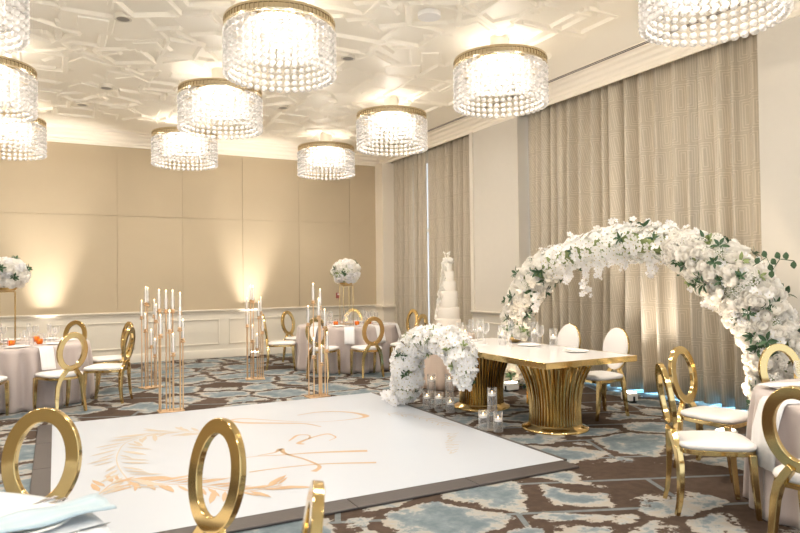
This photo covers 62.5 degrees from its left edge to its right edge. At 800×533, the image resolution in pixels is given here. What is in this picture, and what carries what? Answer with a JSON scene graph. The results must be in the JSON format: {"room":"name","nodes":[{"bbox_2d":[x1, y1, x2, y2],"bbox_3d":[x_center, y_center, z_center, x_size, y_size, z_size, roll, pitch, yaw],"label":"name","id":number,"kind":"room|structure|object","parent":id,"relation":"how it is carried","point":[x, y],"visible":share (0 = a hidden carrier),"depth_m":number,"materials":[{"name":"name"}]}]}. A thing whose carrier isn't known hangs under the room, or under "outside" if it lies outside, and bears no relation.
{"room":"event hall","nodes":[
{"label":"event hall","id":0,"kind":"room"},
{"bbox_2d":[0,139,413,355],"bbox_3d":[-6.179,-0.442,12.512,14.640,4.650,0.204,0,-1,-28],"label":"wall","id":1,"kind":"structure","parent":0,"point":[96,226],"depth_m":13.28,"materials":[{"name":"paint"}]},
{"bbox_2d":[0,325,36,335],"bbox_3d":[-7.300,1.347,11.758,1.450,0.530,0.019,0,-1,-28],"label":"trim","id":2,"kind":"structure","parent":1,"relation":"attached to","point":[35,326],"depth_m":11.99,"materials":[{"name":"beige paint"}]},
{"bbox_2d":[50,322,133,350],"bbox_3d":[-5.838,1.344,12.522,1.450,0.530,0.019,0,-1,-28],"label":"trim","id":3,"kind":"structure","parent":1,"relation":"attached to","point":[113,322],"depth_m":12.57,"materials":[{"name":"beige paint"}]},
{"bbox_2d":[146,319,219,347],"bbox_3d":[-4.375,1.342,13.286,1.450,0.530,0.019,0,-1,-28],"label":"trim","id":4,"kind":"structure","parent":1,"relation":"attached to","point":[194,319],"depth_m":13.39,"materials":[{"name":"beige paint"}]},
{"bbox_2d":[0,304,376,320],"bbox_3d":[-6.503,0.932,12.163,13.740,0.086,0.055,0,-1,-28],"label":"trim","id":5,"kind":"structure","parent":1,"relation":"attached to","point":[214,311],"depth_m":13.21,"materials":[{"name":"beige paint"}]},
{"bbox_2d":[0,124,379,165],"bbox_3d":[-6.457,-2.453,12.067,13.740,0.240,0.420,0,-1,-28],"label":"trim","id":6,"kind":"structure","parent":1,"relation":"attached to","point":[55,132],"depth_m":12.91,"materials":[{"name":"beige paint"}]},
{"bbox_2d":[92,346,291,362],"bbox_3d":[-6.501,1.795,12.162,13.740,0.170,0.022,0,-1,-28],"label":"baseboard","id":7,"kind":"structure","parent":1,"relation":"attached to","point":[231,352],"depth_m":13.50,"materials":[{"name":"beige paint"}]},
{"bbox_2d":[229,316,295,343],"bbox_3d":[-2.913,1.340,14.050,1.450,0.530,0.019,0,-1,-28],"label":"trim","id":8,"kind":"structure","parent":1,"relation":"attached to","point":[230,342],"depth_m":13.90,"materials":[{"name":"beige paint"}]},
{"bbox_2d":[305,313,364,323],"bbox_3d":[-1.451,1.338,14.815,1.450,0.530,0.019,0,-1,-28],"label":"trim","id":9,"kind":"structure","parent":1,"relation":"attached to","point":[354,313],"depth_m":14.79,"materials":[{"name":"beige paint"}]},
{"bbox_2d":[0,0,740,151],"bbox_3d":[-2.329,-2.824,5.138,14.640,0.150,17.140,0,-1,-28],"label":"ceiling","id":10,"kind":"structure","parent":0,"point":[619,34],"depth_m":8.28,"materials":[{"name":"beige paint"}]},
{"bbox_2d":[0,0,29,54],"bbox_3d":[-3.637,-2.308,5.333,1.123,0.844,1.123,-1,-1,32],"label":"chandelier","id":11,"kind":"object","parent":10,"relation":"hanging from","point":[6,6],"visible":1,"depth_m":5.48,"materials":[{"name":"clear glass"}]},
{"bbox_2d":[0,55,37,123],"bbox_3d":[-4.962,-2.246,7.868,1.123,0.844,1.123,-1,-1,1],"label":"chandelier","id":12,"kind":"object","parent":10,"relation":"hanging from","point":[15,74],"visible":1,"depth_m":7.82,"materials":[{"name":"clear glass"}]},
{"bbox_2d":[0,66,30,79],"bbox_3d":[-4.963,-2.374,7.870,1.060,0.004,1.060,0,-1,-31],"label":"diffuser","id":13,"kind":"object","parent":12,"relation":"attached to","point":[27,67],"depth_m":7.94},
{"bbox_2d":[0,102,46,160],"bbox_3d":[-6.215,-2.184,10.416,1.123,0.844,1.123,0,-1,-40],"label":"chandelier","id":14,"kind":"object","parent":10,"relation":"hanging from","point":[30,129],"visible":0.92,"depth_m":10.34,"materials":[{"name":"clear glass"}]},
{"bbox_2d":[75,102,88,106],"bbox_3d":[-5.056,-2.592,10.479,0.187,0.052,0.187,0,-1,-28],"label":"recessed light","id":15,"kind":"object","parent":10,"relation":"in","point":[76,103],"visible":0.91,"depth_m":10.45,"materials":[{"name":"beige paint"}]},
{"bbox_2d":[99,83,112,89],"bbox_3d":[-4.278,-2.618,9.589,0.187,0.052,0.187,0,-1,-28],"label":"recessed light","id":16,"kind":"object","parent":10,"relation":"in","point":[105,86],"visible":1,"depth_m":9.54,"materials":[{"name":"beige paint"}]},
{"bbox_2d":[113,11,131,22],"bbox_3d":[-2.975,-2.679,7.077,0.187,0.052,0.187,0,-1,-28],"label":"recessed light","id":17,"kind":"object","parent":10,"relation":"in","point":[120,16],"visible":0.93,"depth_m":7.03,"materials":[{"name":"beige paint"}]},
{"bbox_2d":[151,121,217,170],"bbox_3d":[-3.785,-2.190,11.596,1.123,0.844,1.123,-1,-1,37],"label":"chandelier","id":18,"kind":"object","parent":10,"relation":"hanging from","point":[171,138],"visible":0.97,"depth_m":11.28,"materials":[{"name":"clear glass"}]},
{"bbox_2d":[156,132,211,140],"bbox_3d":[-3.786,-2.318,11.599,1.060,0.004,1.060,-1,-1,15],"label":"diffuser","id":19,"kind":"object","parent":18,"relation":"attached to","point":[156,132],"depth_m":11.55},
{"bbox_2d":[177,67,262,139],"bbox_3d":[-2.441,-2.254,8.960,1.123,0.844,1.123,-1,-1,15],"label":"chandelier","id":20,"kind":"object","parent":10,"relation":"hanging from","point":[218,93],"visible":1,"depth_m":8.65,"materials":[{"name":"clear glass"}]},
{"bbox_2d":[181,86,257,101],"bbox_3d":[-2.442,-2.382,8.962,1.060,0.004,1.060,-1,-1,38],"label":"diffuser","id":21,"kind":"object","parent":20,"relation":"attached to","point":[204,87],"depth_m":8.90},
{"bbox_2d":[222,0,336,92],"bbox_3d":[-1.205,-2.312,6.616,1.123,0.844,1.123,-1,-1,2],"label":"chandelier","id":22,"kind":"object","parent":10,"relation":"hanging from","point":[260,26],"visible":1,"depth_m":6.30,"materials":[{"name":"clear glass"}]},
{"bbox_2d":[226,9,329,42],"bbox_3d":[-1.206,-2.440,6.619,1.060,0.004,1.060,0,-1,-29],"label":"diffuser","id":23,"kind":"object","parent":22,"relation":"attached to","point":[323,12],"depth_m":6.44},
{"bbox_2d":[0,0,642,142],"bbox_3d":[-3.853,-2.685,6.283,12.875,0.050,11.020,0,-1,-28],"label":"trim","id":24,"kind":"structure","parent":10,"relation":"attached to","point":[79,67],"depth_m":8.22,"materials":[{"name":"beige paint"}]},
{"bbox_2d":[297,132,354,179],"bbox_3d":[-1.447,-2.191,12.909,1.123,0.844,1.123,0,-1,-29],"label":"chandelier","id":25,"kind":"object","parent":10,"relation":"hanging from","point":[325,147],"visible":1,"depth_m":12.59,"materials":[{"name":"clear glass"}]},
{"bbox_2d":[341,54,354,60],"bbox_3d":[-0.663,-2.680,8.421,0.187,0.052,0.187,0,-1,-28],"label":"recessed light","id":26,"kind":"object","parent":10,"relation":"in","point":[350,57],"visible":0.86,"depth_m":8.41,"materials":[{"name":"beige paint"}]},
{"bbox_2d":[356,95,427,156],"bbox_3d":[-0.132,-2.253,10.392,1.123,0.844,1.123,-1,-1,12],"label":"chandelier","id":27,"kind":"object","parent":10,"relation":"hanging from","point":[391,116],"visible":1,"depth_m":10.08,"materials":[{"name":"clear glass"}]},
{"bbox_2d":[360,112,422,123],"bbox_3d":[-0.133,-2.381,10.395,1.060,0.004,1.060,-1,-1,17],"label":"diffuser","id":28,"kind":"object","parent":27,"relation":"attached to","point":[400,113],"depth_m":10.37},
{"bbox_2d":[391,155,414,334],"bbox_3d":[0.045,-0.373,14.849,0.264,4.400,1.030,0,-1,-28],"label":"drape","id":29,"kind":"object","parent":10,"relation":"hanging from","point":[404,301],"visible":0.77,"depth_m":14.67,"materials":[{"name":"fabric"}]},
{"bbox_2d":[413,151,428,325],"bbox_3d":[0.439,-0.392,14.110,0.540,4.400,0.226,-2,-1,40],"label":"drape","id":30,"kind":"object","parent":10,"relation":"hanging from","point":[419,160],"visible":0.73,"depth_m":14.03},
{"bbox_2d":[418,8,440,21],"bbox_3d":[0.316,-2.715,7.116,0.253,0.052,0.253,0,-1,-28],"label":"recessed light","id":31,"kind":"object","parent":10,"relation":"in","point":[426,14],"visible":1,"depth_m":7.07,"materials":[{"name":"white"}]},
{"bbox_2d":[428,135,472,332],"bbox_3d":[1.038,-0.419,12.984,0.283,4.400,1.870,0,-1,-28],"label":"drape","id":32,"kind":"object","parent":10,"relation":"hanging from","point":[448,162],"visible":0.56,"depth_m":12.99,"materials":[{"name":"fabric"}]},
{"bbox_2d":[427,92,522,131],"bbox_3d":[1.202,-2.669,11.496,0.096,0.024,2.960,0,-1,-28],"label":"ceiling vent","id":33,"kind":"object","parent":10,"relation":"in","point":[512,96],"depth_m":11.81,"materials":[{"name":"grey"}]},
{"bbox_2d":[453,34,548,117],"bbox_3d":[1.193,-2.315,7.858,1.123,0.844,1.123,0,-1,-28],"label":"chandelier","id":34,"kind":"object","parent":10,"relation":"hanging from","point":[503,62],"visible":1,"depth_m":7.55,"materials":[{"name":"clear glass"}]},
{"bbox_2d":[458,53,540,75],"bbox_3d":[1.191,-2.443,7.861,1.060,0.004,1.060,-2,-1,39],"label":"diffuser","id":35,"kind":"object","parent":34,"relation":"attached to","point":[461,55],"depth_m":7.74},
{"bbox_2d":[548,36,660,82],"bbox_3d":[2.624,-2.736,8.776,0.097,0.024,2.011,0,-1,-28],"label":"ceiling vent","id":36,"kind":"object","parent":10,"relation":"in","point":[597,61],"depth_m":8.72,"materials":[{"name":"grey"}]},
{"bbox_2d":[528,53,703,401],"bbox_3d":[2.916,-0.517,9.409,0.309,4.380,3.351,0,-1,-28],"label":"drape","id":37,"kind":"object","parent":10,"relation":"hanging from","point":[623,149],"visible":0.77,"depth_m":8.97,"materials":[{"name":"fabric"}]},
{"bbox_2d":[665,0,748,35],"bbox_3d":[3.374,-2.771,7.342,0.097,0.024,1.082,0,-1,-28],"label":"ceiling vent","id":38,"kind":"object","parent":10,"relation":"in","point":[718,12],"depth_m":7.31,"materials":[{"name":"grey"}]},
{"bbox_2d":[638,0,793,46],"bbox_3d":[2.517,-2.377,5.324,1.123,0.844,1.123,-1,-1,-5],"label":"chandelier","id":39,"kind":"object","parent":10,"relation":"hanging from","point":[645,21],"visible":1,"depth_m":5.64,"materials":[{"name":"clear glass"}]},
{"bbox_2d":[697,34,761,409],"bbox_3d":[3.837,-0.561,7.596,0.168,4.380,0.881,0,-1,-25],"label":"drape","id":40,"kind":"object","parent":10,"relation":"hanging from","point":[727,73],"visible":0.61,"depth_m":7.67,"materials":[{"name":"fabric"}]},
{"bbox_2d":[0,353,799,532],"bbox_3d":[-2.278,1.740,5.053,14.640,0.121,17.140,0,-1,-28],"label":"floor","id":41,"kind":"structure","parent":0,"point":[618,484],"depth_m":5.65,"materials":[{"name":"carpet"}]},
{"bbox_2d":[0,376,9,415],"bbox_3d":[-4.815,1.284,7.562,0.464,0.986,0.592,0,-1,-16],"label":"banquet chair","id":42,"kind":"object","parent":41,"relation":"on","point":[3,379],"visible":1,"depth_m":7.83,"materials":[{"name":"gold metal"}]},
{"bbox_2d":[1,408,81,500],"bbox_3d":[-1.698,1.162,2.869,0.464,0.986,0.592,-1,-1,2],"label":"banquet chair","id":43,"kind":"object","parent":41,"relation":"on","point":[12,483],"visible":0.69,"depth_m":3.11,"materials":[{"name":"gold metal"}]},
{"bbox_2d":[32,332,87,410],"bbox_3d":[-4.150,1.287,8.092,0.592,0.986,0.464,-1,-1,36],"label":"banquet chair","id":44,"kind":"object","parent":41,"relation":"on","point":[67,372],"visible":0.97,"depth_m":8.00,"materials":[{"name":"gold metal"}]},
{"bbox_2d":[63,320,86,338],"bbox_3d":[-5.108,1.335,10.106,0.464,0.986,0.592,-1,-1,2],"label":"banquet chair","id":45,"kind":"object","parent":41,"relation":"on","point":[75,322],"visible":0.24,"depth_m":10.36,"materials":[{"name":"gold metal"}]},
{"bbox_2d":[81,327,134,404],"bbox_3d":[-3.838,1.295,8.731,0.592,0.986,0.464,-1,-1,-3],"label":"banquet chair","id":46,"kind":"object","parent":41,"relation":"on","point":[99,368],"visible":0.97,"depth_m":8.61,"materials":[{"name":"gold metal"}]},
{"bbox_2d":[93,321,132,392],"bbox_3d":[-4.259,1.318,9.711,0.464,0.986,0.592,-2,-2,45],"label":"banquet chair","id":47,"kind":"object","parent":41,"relation":"on","point":[110,358],"visible":0.55,"depth_m":9.66,"materials":[{"name":"gold metal"}]},
{"bbox_2d":[138,287,163,389],"bbox_3d":[-3.713,1.051,9.827,0.200,1.508,0.300,-2,-1,39],"label":"candle stand","id":48,"kind":"object","parent":41,"relation":"on","point":[146,304],"visible":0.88,"depth_m":9.80,"materials":[{"name":"gold metal"}]},
{"bbox_2d":[156,289,184,413],"bbox_3d":[-2.784,1.017,8.023,0.325,1.488,0.200,0,-1,-28],"label":"candle stand","id":49,"kind":"object","parent":41,"relation":"on","point":[180,329],"visible":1,"depth_m":8.01,"materials":[{"name":"gold metal"}]},
{"bbox_2d":[188,418,245,532],"bbox_3d":[-0.942,1.149,2.649,0.464,0.986,0.592,-2,-1,40],"label":"banquet chair","id":50,"kind":"object","parent":41,"relation":"on","point":[206,523],"visible":1,"depth_m":2.81,"materials":[{"name":"gold metal"}]},
{"bbox_2d":[245,285,264,379],"bbox_3d":[-2.326,1.049,10.564,0.300,1.508,0.200,0,-1,-16],"label":"candle stand","id":51,"kind":"object","parent":41,"relation":"on","point":[252,341],"visible":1,"depth_m":10.53,"materials":[{"name":"gold metal"}]},
{"bbox_2d":[262,314,295,369],"bbox_3d":[-2.162,1.333,11.780,0.592,0.986,0.464,0,-1,-10],"label":"banquet chair","id":52,"kind":"object","parent":41,"relation":"on","point":[285,343],"visible":0.95,"depth_m":11.60,"materials":[{"name":"gold metal"}]},
{"bbox_2d":[281,311,295,361],"bbox_3d":[-1.979,1.349,12.723,0.592,0.986,0.464,-1,-1,33],"label":"banquet chair","id":53,"kind":"object","parent":41,"relation":"on","point":[284,313],"visible":0.6,"depth_m":12.75,"materials":[{"name":"gold metal"}]},
{"bbox_2d":[301,480,324,532],"bbox_3d":[-0.508,1.130,1.891,0.592,0.986,0.464,0,-1,-10],"label":"banquet chair","id":54,"kind":"object","parent":41,"relation":"on","point":[313,517],"visible":1,"depth_m":1.87,"materials":[{"name":"gold metal"}]},
{"bbox_2d":[304,285,329,398],"bbox_3d":[-1.123,0.990,8.909,0.300,1.538,0.209,0,-1,-33],"label":"candle stand","id":55,"kind":"object","parent":41,"relation":"on","point":[320,363],"visible":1,"depth_m":8.90,"materials":[{"name":"gold metal"}]},
{"bbox_2d":[305,317,340,378],"bbox_3d":[-1.269,1.303,10.709,0.464,0.986,0.592,-1,-1,13],"label":"banquet chair","id":56,"kind":"object","parent":41,"relation":"on","point":[332,349],"visible":0.74,"depth_m":10.52,"materials":[{"name":"gold metal"}]},
{"bbox_2d":[344,308,362,320],"bbox_3d":[-0.943,1.347,13.267,0.464,0.986,0.592,-1,-1,-3],"label":"banquet chair","id":57,"kind":"object","parent":41,"relation":"on","point":[351,310],"visible":0.19,"depth_m":13.52,"materials":[{"name":"gold metal"}]},
{"bbox_2d":[350,316,384,377],"bbox_3d":[-0.523,1.296,10.776,0.464,0.986,0.592,0,-1,-23],"label":"banquet chair","id":58,"kind":"object","parent":41,"relation":"on","point":[373,346],"visible":1,"depth_m":10.60,"materials":[{"name":"gold metal"}]},
{"bbox_2d":[389,314,427,370],"bbox_3d":[0.161,1.298,11.295,0.592,0.986,0.464,-1,-1,33],"label":"banquet chair","id":59,"kind":"object","parent":41,"relation":"on","point":[421,316],"visible":0.31,"depth_m":11.22,"materials":[{"name":"gold metal"}]},
{"bbox_2d":[402,309,418,338],"bbox_3d":[0.045,1.327,12.746,0.592,0.986,0.464,0,-1,-34],"label":"banquet chair","id":60,"kind":"object","parent":41,"relation":"on","point":[411,311],"visible":0.34,"depth_m":12.93,"materials":[{"name":"gold metal"}]},
{"bbox_2d":[380,323,478,406],"bbox_3d":[0.307,1.184,7.678,0.483,1.081,1.775,0,-1,-31],"label":"floral arrangement","id":61,"kind":"object","parent":41,"relation":"on","point":[407,365],"visible":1,"depth_m":7.59,"materials":[{"name":"white plant"}]},
{"bbox_2d":[503,381,518,391],"bbox_3d":[1.548,1.671,9.176,0.200,0.126,0.140,0,-1,-28],"label":"uplight","id":62,"kind":"object","parent":41,"relation":"on","point":[509,386],"visible":1,"depth_m":9.12,"materials":[{"name":"white"}]},
{"bbox_2d":[453,337,636,435],"bbox_3d":[1.319,1.318,7.508,1.180,0.776,2.470,0,-1,-28],"label":"table","id":63,"kind":"object","parent":41,"relation":"on","point":[556,378],"visible":0.83,"depth_m":6.75,"materials":[{"name":"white metal"}]},
{"bbox_2d":[506,337,521,342],"bbox_3d":[1.419,0.906,8.191,0.200,0.070,0.200,0,-1,-28],"label":"bowl","id":64,"kind":"object","parent":63,"relation":"on","point":[512,339],"depth_m":8.11,"materials":[{"name":"gold metal"}]},
{"bbox_2d":[500,323,529,342],"bbox_3d":[1.420,0.816,8.197,0.340,0.251,0.407,0,-1,-21],"label":"flowers","id":65,"kind":"object","parent":63,"relation":"on","point":[516,333],"visible":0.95,"depth_m":8.09,"materials":[{"name":"white plant"}]},
{"bbox_2d":[517,343,540,345],"bbox_3d":[1.525,0.924,7.772,0.280,0.017,0.280,0,-1,-28],"label":"charger plate","id":66,"kind":"object","parent":63,"relation":"on","point":[522,344],"visible":1,"depth_m":7.83,"materials":[{"name":"white"}]},
{"bbox_2d":[562,349,588,352],"bbox_3d":[1.886,0.907,7.080,0.280,0.017,0.280,0,-1,-28],"label":"charger plate","id":67,"kind":"object","parent":63,"relation":"on","point":[585,350],"visible":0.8,"depth_m":7.03,"materials":[{"name":"white"}]},
{"bbox_2d":[526,324,580,403],"bbox_3d":[1.924,1.218,8.176,0.589,0.992,0.464,0,-1,-31],"label":"banquet chair","id":68,"kind":"object","parent":41,"relation":"on","point":[569,335],"visible":0.28,"depth_m":8.25,"materials":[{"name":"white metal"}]},
{"bbox_2d":[585,327,629,420],"bbox_3d":[2.293,1.201,7.513,0.589,0.992,0.464,0,-1,-28],"label":"banquet chair","id":69,"kind":"object","parent":41,"relation":"on","point":[616,340],"visible":0.79,"depth_m":7.48,"materials":[{"name":"fabric"}]},
{"bbox_2d":[621,391,637,402],"bbox_3d":[2.887,1.640,8.297,0.140,0.126,0.200,0,-1,-18],"label":"uplight","id":70,"kind":"object","parent":41,"relation":"on","point":[632,397],"visible":0.77,"depth_m":8.22,"materials":[{"name":"white"}]},
{"bbox_2d":[497,216,799,429],"bbox_3d":[2.586,0.574,7.758,0.729,2.313,4.719,0,-1,-28],"label":"arch","id":71,"kind":"object","parent":41,"relation":"on","point":[751,302],"visible":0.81,"depth_m":6.62,"materials":[{"name":"white plant"}]},
{"bbox_2d":[655,362,761,520],"bbox_3d":[2.070,1.150,4.490,0.592,0.986,0.464,-1,-1,9],"label":"banquet chair","id":72,"kind":"object","parent":41,"relation":"on","point":[732,445],"visible":1,"depth_m":4.36,"materials":[{"name":"gold metal"}]},
{"bbox_2d":[668,346,748,482],"bbox_3d":[2.532,1.161,5.360,0.464,0.986,0.592,0,-1,-36],"label":"banquet chair","id":73,"kind":"object","parent":41,"relation":"on","point":[729,419],"visible":0.81,"depth_m":5.41,"materials":[{"name":"gold metal"}]},
{"bbox_2d":[758,343,799,382],"bbox_3d":[3.286,1.154,5.437,0.464,0.986,0.592,-1,-1,-1],"label":"banquet chair","id":74,"kind":"object","parent":41,"relation":"on","point":[768,351],"visible":0.35,"depth_m":5.68,"materials":[{"name":"gold metal"}]},
{"bbox_2d":[761,386,799,532],"bbox_3d":[2.336,1.132,3.664,0.592,0.986,0.464,0,-1,-34],"label":"banquet chair","id":75,"kind":"object","parent":41,"relation":"on","point":[787,474],"visible":1,"depth_m":3.62,"materials":[{"name":"gold metal"}]},
{"bbox_3d":[-0.938,1.435,11.946,1.760,0.757,1.760,0,-1,-28],"label":"round table","id":76,"kind":"object","parent":41,"relation":"on","visible":0},
{"bbox_2d":[295,321,399,373],"bbox_3d":[-0.943,1.426,11.956,1.942,0.760,1.930,0,-1,-28],"label":"tablecloth","id":77,"kind":"object","parent":76,"relation":"on","point":[335,334],"visible":0.58,"depth_m":11.17,"materials":[{"name":"fabric"}]},
{"bbox_2d":[307,326,321,343],"bbox_3d":[-1.429,1.168,11.265,0.172,0.278,0.312,-1,-1,35],"label":"napkin","id":78,"kind":"object","parent":77,"relation":"hanging from","point":[315,327],"visible":0.52,"depth_m":11.17,"materials":[{"name":"white fabric"}]},
{"bbox_2d":[330,258,360,324],"bbox_3d":[-0.987,0.445,11.915,0.558,1.197,0.554,0,-1,-31],"label":"centrepiece","id":79,"kind":"object","parent":77,"relation":"on","point":[348,270],"visible":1,"depth_m":11.78,"materials":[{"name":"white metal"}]},
{"bbox_2d":[344,326,354,343],"bbox_3d":[-0.856,1.159,11.114,0.172,0.278,0.312,-1,-1,-6],"label":"napkin","id":80,"kind":"object","parent":77,"relation":"hanging from","point":[349,333],"visible":1,"depth_m":11.00,"materials":[{"name":"white fabric"}]},
{"bbox_2d":[371,325,385,342],"bbox_3d":[-0.398,1.157,11.308,0.172,0.278,0.312,0,-1,-40],"label":"napkin","id":81,"kind":"object","parent":77,"relation":"hanging from","point":[377,327],"visible":0.66,"depth_m":11.22,"materials":[{"name":"white fabric"}]},
{"bbox_2d":[391,324,401,338],"bbox_3d":[-0.124,1.163,11.751,0.312,0.278,0.172,-1,-1,14],"label":"napkin","id":82,"kind":"object","parent":77,"relation":"hanging from","point":[397,325],"visible":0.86,"depth_m":11.69,"materials":[{"name":"white fabric"}]},
{"bbox_3d":[0.717,1.376,9.686,0.760,0.755,0.760,0,-1,-28],"label":"table","id":83,"kind":"object","parent":41,"relation":"on","visible":0},
{"bbox_2d":[421,332,475,390],"bbox_3d":[0.718,1.369,9.684,0.919,0.756,0.920,0,-1,-28],"label":"tablecloth","id":84,"kind":"object","parent":83,"relation":"on","point":[435,368],"visible":0.17,"depth_m":9.32,"materials":[{"name":"beige fabric"}]},
{"bbox_2d":[434,251,460,331],"bbox_3d":[0.706,0.382,9.704,0.419,1.217,0.419,-1,-1,31],"label":"wedding cake","id":85,"kind":"object","parent":84,"relation":"on","point":[447,309],"visible":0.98,"depth_m":9.60,"materials":[{"name":"white food"}]},
{"bbox_2d":[472,114,529,338],"bbox_3d":[1.851,-0.450,11.548,0.500,4.450,1.390,0,-1,-28],"label":"wall pier","id":86,"kind":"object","parent":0,"point":[500,151],"visible":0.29,"depth_m":11.31,"materials":[{"name":"paint"}]},
{"bbox_2d":[469,132,474,310],"bbox_3d":[1.317,-0.823,12.006,0.040,3.245,0.100,0,-1,-28],"label":"trim","id":87,"kind":"structure","parent":86,"relation":"attached to","point":[471,161],"depth_m":11.98,"materials":[{"name":"beige paint"}]},
{"bbox_2d":[470,310,500,316],"bbox_3d":[1.619,0.827,11.395,0.055,0.086,1.390,0,-1,-28],"label":"trim","id":88,"kind":"structure","parent":86,"relation":"attached to","point":[479,313],"depth_m":11.59,"materials":[{"name":"beige paint"}]},
{"bbox_2d":[476,321,500,337],"bbox_3d":[3.381,1.158,8.070,0.018,0.530,8.620,0,-1,-28],"label":"trim","id":89,"kind":"structure","parent":86,"relation":"attached to","point":[477,322],"depth_m":11.80,"materials":[{"name":"beige paint"}]},
{"bbox_2d":[757,15,799,321],"bbox_3d":[5.845,-0.638,3.906,0.500,4.450,7.480,0,-1,-28],"label":"wall","id":90,"kind":"structure","parent":0,"point":[778,47],"depth_m":6.90,"materials":[{"name":"paint"}]},
{"bbox_2d":[377,0,799,162],"bbox_3d":[3.305,-2.647,7.909,0.285,0.225,16.840,0,-1,-28],"label":"trim","id":91,"kind":"structure","parent":90,"relation":"attached to","point":[647,56],"depth_m":8.98,"materials":[{"name":"beige paint"}]},
{"bbox_3d":[-0.184,-0.355,15.442,0.500,4.450,0.200,0,-1,-28],"label":"wall","id":92,"kind":"structure","parent":0,"visible":0},
{"bbox_2d":[375,163,395,322],"bbox_3d":[-0.288,-0.248,15.219,0.490,4.230,0.445,0,-1,-28],"label":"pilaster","id":93,"kind":"structure","parent":92,"relation":"attached to","point":[384,172],"depth_m":15.08,"materials":[{"name":"beige paint"}]},
{"bbox_3d":[-5.154,1.424,8.806,1.780,0.757,1.780,0,-1,-28],"label":"round table","id":94,"kind":"object","parent":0,"visible":0},
{"bbox_2d":[0,338,94,413],"bbox_3d":[-5.157,1.414,8.803,1.964,0.760,1.955,0,-1,-28],"label":"tablecloth","id":95,"kind":"object","parent":94,"relation":"on","point":[20,365],"visible":0.63,"depth_m":8.16,"materials":[{"name":"fabric"}]},
{"bbox_2d":[7,340,14,345],"bbox_3d":[-5.019,0.991,8.504,0.084,0.070,0.084,0,-1,-28],"label":"votive candle","id":96,"kind":"object","parent":95,"relation":"on","point":[10,342],"visible":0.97,"depth_m":8.48,"materials":[{"name":"glass"}]},
{"bbox_2d":[0,255,32,344],"bbox_3d":[-5.215,0.440,8.757,0.537,1.184,0.573,-1,-1,13],"label":"centrepiece","id":97,"kind":"object","parent":95,"relation":"on","point":[14,272],"visible":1,"depth_m":8.65,"materials":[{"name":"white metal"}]},
{"bbox_2d":[0,288,16,291],"bbox_3d":[-5.218,0.312,8.754,0.230,0.060,0.230,0,-1,-28],"label":"bowl","id":98,"kind":"object","parent":97,"relation":"on","point":[1,289],"depth_m":8.68,"materials":[{"name":"gold metal"}]},
{"bbox_2d":[5,345,29,347],"bbox_3d":[-4.817,1.011,8.296,0.280,0.017,0.280,0,-1,-28],"label":"charger plate","id":99,"kind":"object","parent":95,"relation":"on","point":[14,346],"visible":1,"depth_m":8.34,"materials":[{"name":"white"}]},
{"bbox_2d":[31,345,55,369],"bbox_3d":[-4.484,1.147,8.290,0.312,0.278,0.172,-1,-1,38],"label":"napkin","id":100,"kind":"object","parent":95,"relation":"hanging from","point":[47,356],"visible":1,"depth_m":8.22,"materials":[{"name":"white fabric"}]},
{"bbox_3d":[3.345,1.244,4.246,1.840,0.757,1.840,0,-1,-28],"label":"round table","id":101,"kind":"object","parent":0,"visible":0},
{"bbox_2d":[743,379,799,531],"bbox_3d":[3.343,1.234,4.243,1.981,0.760,1.972,0,-1,-28],"label":"tablecloth","id":102,"kind":"object","parent":101,"relation":"on","point":[789,427],"visible":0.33,"depth_m":4.15,"materials":[{"name":"fabric"}]},
{"bbox_2d":[751,396,799,471],"bbox_3d":[2.466,1.068,4.234,0.319,0.428,0.262,-1,-1,-1],"label":"napkin","id":103,"kind":"object","parent":102,"relation":"hanging from","point":[766,458],"visible":0.49,"depth_m":4.22,"materials":[{"name":"white fabric"}]},
{"bbox_3d":[2.770,0.857,4.677,0.322,0.020,0.322,0,-1,-28],"label":"charger plate","id":104,"kind":"object","parent":102,"relation":"on","visible":0},
{"bbox_2d":[757,381,799,386],"bbox_3d":[2.743,0.838,4.686,0.360,0.009,0.130,0,-1,-10],"label":"napkin","id":105,"kind":"object","parent":104,"relation":"on","point":[780,384],"visible":0.96,"depth_m":4.67,"materials":[{"name":"white"}]},
{"bbox_3d":[-1.747,1.252,1.641,1.870,0.757,1.870,0,-1,-28],"label":"round table","id":106,"kind":"object","parent":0,"visible":0},
{"bbox_2d":[0,492,110,532],"bbox_3d":[-1.741,1.242,1.639,2.023,0.760,2.014,0,-1,-28],"label":"tablecloth","id":107,"kind":"object","parent":106,"relation":"on","point":[7,499],"visible":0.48,"depth_m":2.28,"materials":[{"name":"white fabric"}]},
{"bbox_2d":[0,503,72,532],"bbox_3d":[-1.265,0.856,2.207,0.322,0.020,0.322,0,-1,-28],"label":"charger plate","id":108,"kind":"object","parent":107,"relation":"on","point":[13,509],"visible":0.31,"depth_m":2.27,"materials":[{"name":"white"}]},
{"bbox_2d":[0,493,116,532],"bbox_3d":[-1.185,0.832,2.204,0.401,0.022,0.171,0,-2,-45],"label":"folded napkin","id":109,"kind":"object","parent":108,"relation":"on","point":[32,518],"visible":1,"depth_m":2.21,"materials":[{"name":"blue"}]},
{"bbox_2d":[34,496,58,503],"bbox_3d":[-1.341,0.869,2.404,0.022,0.003,0.205,-1,-1,23],"label":"fork","id":110,"kind":"object","parent":107,"relation":"on","point":[52,497],"visible":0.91,"depth_m":2.46,"materials":[{"name":"silver metal"}]},
{"bbox_2d":[48,497,67,503],"bbox_3d":[-1.296,0.868,2.383,0.022,0.003,0.205,-1,-1,23],"label":"fork","id":111,"kind":"object","parent":107,"relation":"on","point":[63,498],"visible":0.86,"depth_m":2.44,"materials":[{"name":"silver metal"}]},
{"bbox_2d":[70,522,109,532],"bbox_3d":[-1.058,0.861,2.133,0.240,0.003,0.018,0,-2,-45],"label":"knife","id":112,"kind":"object","parent":107,"relation":"on","point":[99,525],"visible":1,"depth_m":2.17,"materials":[{"name":"silver metal"}]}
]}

